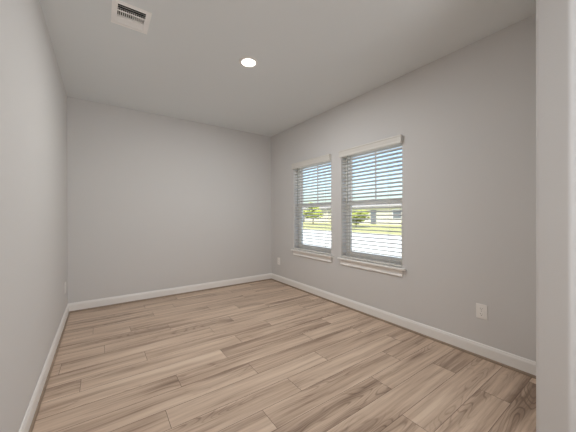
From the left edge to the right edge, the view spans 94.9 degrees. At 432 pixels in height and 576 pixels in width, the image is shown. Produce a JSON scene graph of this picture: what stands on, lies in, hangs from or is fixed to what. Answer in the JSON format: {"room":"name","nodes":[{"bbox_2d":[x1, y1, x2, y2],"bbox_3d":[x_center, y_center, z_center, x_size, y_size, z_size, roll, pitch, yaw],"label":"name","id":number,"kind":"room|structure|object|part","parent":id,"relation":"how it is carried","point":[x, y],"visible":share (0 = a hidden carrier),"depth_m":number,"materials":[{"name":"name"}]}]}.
{"room":"empty room","nodes":[
{"label":"empty room","id":0,"kind":"room"},
{"bbox_2d":[0,0,67,431],"bbox_3d":[-1.717,-0.144,1.713,0.120,2.770,4.246,0,0,-35],"label":"wall","id":1,"kind":"structure","parent":0,"point":[33,97],"depth_m":1.57,"materials":[{"name":"white paint"}]},
{"bbox_2d":[19,304,69,431],"bbox_3d":[-1.660,1.181,1.766,0.026,0.120,3.986,0,0,-35],"label":"baseboard","id":2,"kind":"structure","parent":1,"relation":"attached to","point":[28,423],"depth_m":1.88,"materials":[{"name":"white paint"}]},
{"bbox_2d":[67,96,271,302],"bbox_3d":[-1.607,-0.150,4.315,3.059,2.770,0.120,0,0,-35],"label":"wall","id":3,"kind":"structure","parent":0,"point":[155,201],"depth_m":3.99,"materials":[{"name":"white paint"}]},
{"bbox_2d":[68,273,270,312],"bbox_3d":[-1.562,1.175,4.258,3.059,0.120,0.026,0,0,-35],"label":"baseboard","id":4,"kind":"structure","parent":3,"relation":"attached to","point":[143,296],"depth_m":3.99,"materials":[{"name":"white paint"}]},
{"bbox_2d":[32,280,535,431],"bbox_3d":[0.975,1.291,-0.418,4.604,0.104,10.892,0,0,-35],"label":"floor","id":5,"kind":"structure","parent":0,"point":[268,355],"depth_m":2.08,"materials":[{"name":"brown wood"}]},
{"bbox_2d":[39,0,535,136],"bbox_3d":[1.004,-1.606,-0.325,4.476,0.150,10.712,0,0,-35],"label":"ceiling","id":6,"kind":"structure","parent":0,"point":[314,57],"depth_m":2.42,"materials":[{"name":"white paint"}]},
{"bbox_2d":[111,0,151,33],"bbox_3d":[-1.209,-1.597,2.039,0.252,0.158,0.283,0,0,-35],"label":"ceiling vent","id":7,"kind":"object","parent":6,"relation":"in","point":[124,14],"visible":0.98,"depth_m":2.06,"materials":[{"name":"white metal"}]},
{"bbox_2d":[239,57,257,67],"bbox_3d":[-0.393,-1.528,2.635,0.184,0.010,0.184,0,0,-35],"label":"recessed light","id":8,"kind":"object","parent":6,"relation":"in","point":[249,62],"visible":1,"depth_m":2.63,"materials":[{"name":"white plastic"}]},
{"bbox_2d":[271,14,535,361],"bbox_3d":[2.766,-0.153,0.918,0.172,2.770,10.712,0,0,-35],"label":"wall","id":9,"kind":"structure","parent":0,"point":[465,118],"depth_m":2.50,"materials":[{"name":"white paint"}]},
{"bbox_2d":[291,162,332,262],"bbox_3d":[0.413,-0.103,4.214,0.207,1.543,0.987,0,0,-35],"label":"window","id":10,"kind":"structure","parent":9,"relation":"in","point":[318,256],"depth_m":4.29,"materials":[{"name":"white plastic"}]},
{"bbox_2d":[291,154,330,254],"bbox_3d":[0.367,-0.161,4.181,0.103,1.455,0.917,0,0,-35],"label":"window blind","id":11,"kind":"object","parent":10,"relation":"attached to","point":[324,159],"visible":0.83,"depth_m":4.15,"materials":[{"name":"white plastic"}]},
{"bbox_3d":[0.227,-0.136,4.420,0.055,1.386,0.003,0,0,-35],"label":"ladder cord","id":12,"kind":"part","parent":11,"relation":"part of","materials":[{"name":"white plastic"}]},
{"bbox_3d":[0.388,0.557,4.197,0.050,0.020,0.891,0,0,-35],"label":"rail","id":13,"kind":"part","parent":11,"relation":"part of","materials":[{"name":"white plastic"}]},
{"bbox_3d":[0.544,-0.136,3.970,0.055,1.386,0.003,0,0,-35],"label":"ladder cord","id":14,"kind":"part","parent":11,"relation":"part of","materials":[{"name":"white fabric"}]},
{"bbox_3d":[0.386,0.584,4.196,0.137,0.022,0.987,0,0,-35],"label":"sill","id":15,"kind":"part","parent":10,"relation":"part of","materials":[{"name":"white paint"}]},
{"bbox_3d":[0.469,-0.151,4.254,0.070,1.447,0.903,0,0,-35],"label":"frame","id":16,"kind":"part","parent":10,"relation":"part of","materials":[{"name":"white plastic"}]},
{"bbox_3d":[0.458,0.166,4.246,0.028,0.737,0.827,0,0,-35],"label":"sash","id":17,"kind":"part","parent":10,"relation":"part of","materials":[{"name":"white plastic"}]},
{"bbox_3d":[0.480,-0.501,4.262,0.026,0.672,0.827,0,0,-35],"label":"sash","id":18,"kind":"part","parent":10,"relation":"part of","materials":[{"name":"white plastic"}]},
{"bbox_2d":[337,146,405,276],"bbox_3d":[1.048,-0.102,3.315,0.207,1.543,0.988,0,0,-35],"label":"window","id":19,"kind":"structure","parent":9,"relation":"in","point":[377,267],"depth_m":3.35,"materials":[{"name":"white plastic"}]},
{"bbox_2d":[339,134,402,266],"bbox_3d":[1.002,-0.160,3.281,0.103,1.455,0.918,0,0,-35],"label":"window blind","id":20,"kind":"object","parent":19,"relation":"attached to","point":[395,141],"visible":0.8,"depth_m":3.24,"materials":[{"name":"white plastic"}]},
{"bbox_3d":[0.862,-0.136,3.521,0.055,1.386,0.003,0,0,-35],"label":"ladder cord","id":21,"kind":"part","parent":20,"relation":"part of","materials":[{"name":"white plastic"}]},
{"bbox_3d":[1.022,0.557,3.297,0.050,0.020,0.892,0,0,-35],"label":"rail","id":22,"kind":"part","parent":20,"relation":"part of","materials":[{"name":"white plastic"}]},
{"bbox_3d":[1.021,0.584,3.296,0.137,0.022,0.988,0,0,-35],"label":"sill","id":23,"kind":"part","parent":19,"relation":"part of","materials":[{"name":"white paint"}]},
{"bbox_3d":[1.103,-0.151,3.355,0.070,1.447,0.904,0,0,-35],"label":"frame","id":24,"kind":"part","parent":19,"relation":"part of","materials":[{"name":"white plastic"}]},
{"bbox_3d":[1.093,0.166,3.347,0.028,0.737,0.828,0,0,-35],"label":"sash","id":25,"kind":"part","parent":19,"relation":"part of","materials":[{"name":"white plastic"}]},
{"bbox_3d":[1.115,-0.500,3.362,0.026,0.672,0.828,0,0,-35],"label":"sash","id":26,"kind":"part","parent":19,"relation":"part of","materials":[{"name":"white plastic"}]},
{"bbox_2d":[271,273,535,378],"bbox_3d":[0.819,1.171,3.514,0.026,0.120,3.986,0,0,-35],"label":"baseboard","id":27,"kind":"structure","parent":9,"relation":"attached to","point":[527,367],"depth_m":2.64,"materials":[{"name":"white paint"}]},
{"bbox_2d":[476,303,486,319],"bbox_3d":[1.684,0.831,2.301,0.010,0.128,0.084,0,0,-35],"label":"power outlet","id":28,"kind":"object","parent":9,"relation":"attached to","point":[481,310],"visible":1,"depth_m":2.30,"materials":[{"name":"white plastic"}]},
{"bbox_2d":[536,0,575,431],"bbox_3d":[0.766,-0.148,0.951,3.059,2.770,0.140,0,0,-35],"label":"wall","id":29,"kind":"structure","parent":0,"point":[555,19],"depth_m":1.40,"materials":[{"name":"white paint"}]},
{"label":"outside","id":30,"kind":"structure","parent":0,"visible":0},
{"bbox_2d":[303,222,401,234],"bbox_3d":[21.592,1.252,88.662,102.500,0.200,200.000,0,0,-35],"label":"lawn","id":31,"kind":"structure","parent":30,"point":[308,223],"depth_m":27.90,"materials":[{"name":"green plant"}]},
{"bbox_2d":[303,202,323,223],"bbox_3d":[3.912,-0.511,40.982,3.270,3.722,3.580,0,0,5],"label":"tree","id":32,"kind":"object","parent":31,"relation":"on","point":[310,202],"visible":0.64,"depth_m":40.59,"materials":[{"name":"green plant"}]},
{"bbox_2d":[303,206,330,222],"bbox_3d":[6.405,-0.544,56.837,9.000,3.700,15.300,0,0,-35],"label":"house","id":33,"kind":"structure","parent":31,"relation":"on","point":[329,206],"depth_m":49.71,"materials":[{"name":"beige paint"}]},
{"bbox_2d":[352,209,369,226],"bbox_3d":[7.870,0.277,30.294,2.899,2.172,2.922,0,0,-35],"label":"tree","id":34,"kind":"object","parent":31,"relation":"on","point":[353,213],"visible":0.51,"depth_m":29.62,"materials":[{"name":"green plant"}]},
{"bbox_2d":[352,204,400,224],"bbox_3d":[16.349,-0.538,42.741,9.000,3.700,14.800,0,0,-35],"label":"house","id":35,"kind":"structure","parent":31,"relation":"on","point":[378,205],"depth_m":39.30,"materials":[{"name":"beige paint"}]},
{"bbox_3d":[13.062,0.149,40.422,0.049,2.150,1.000,0,0,-35],"label":"door","id":36,"kind":"part","parent":35,"relation":"part of","materials":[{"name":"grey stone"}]},
{"bbox_3d":[15.344,-0.275,37.198,0.025,1.196,1.296,0,0,-35],"label":"pane","id":37,"kind":"part","parent":35,"relation":"part of","materials":[{"name":"grey glass"}]},
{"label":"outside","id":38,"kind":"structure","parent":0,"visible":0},
{"bbox_2d":[303,229,401,257],"bbox_3d":[-25.147,1.464,55.688,11.900,0.200,200.000,0,0,-35],"label":"street","id":39,"kind":"structure","parent":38,"point":[313,237],"depth_m":13.86,"materials":[{"name":"concrete"}]}
]}

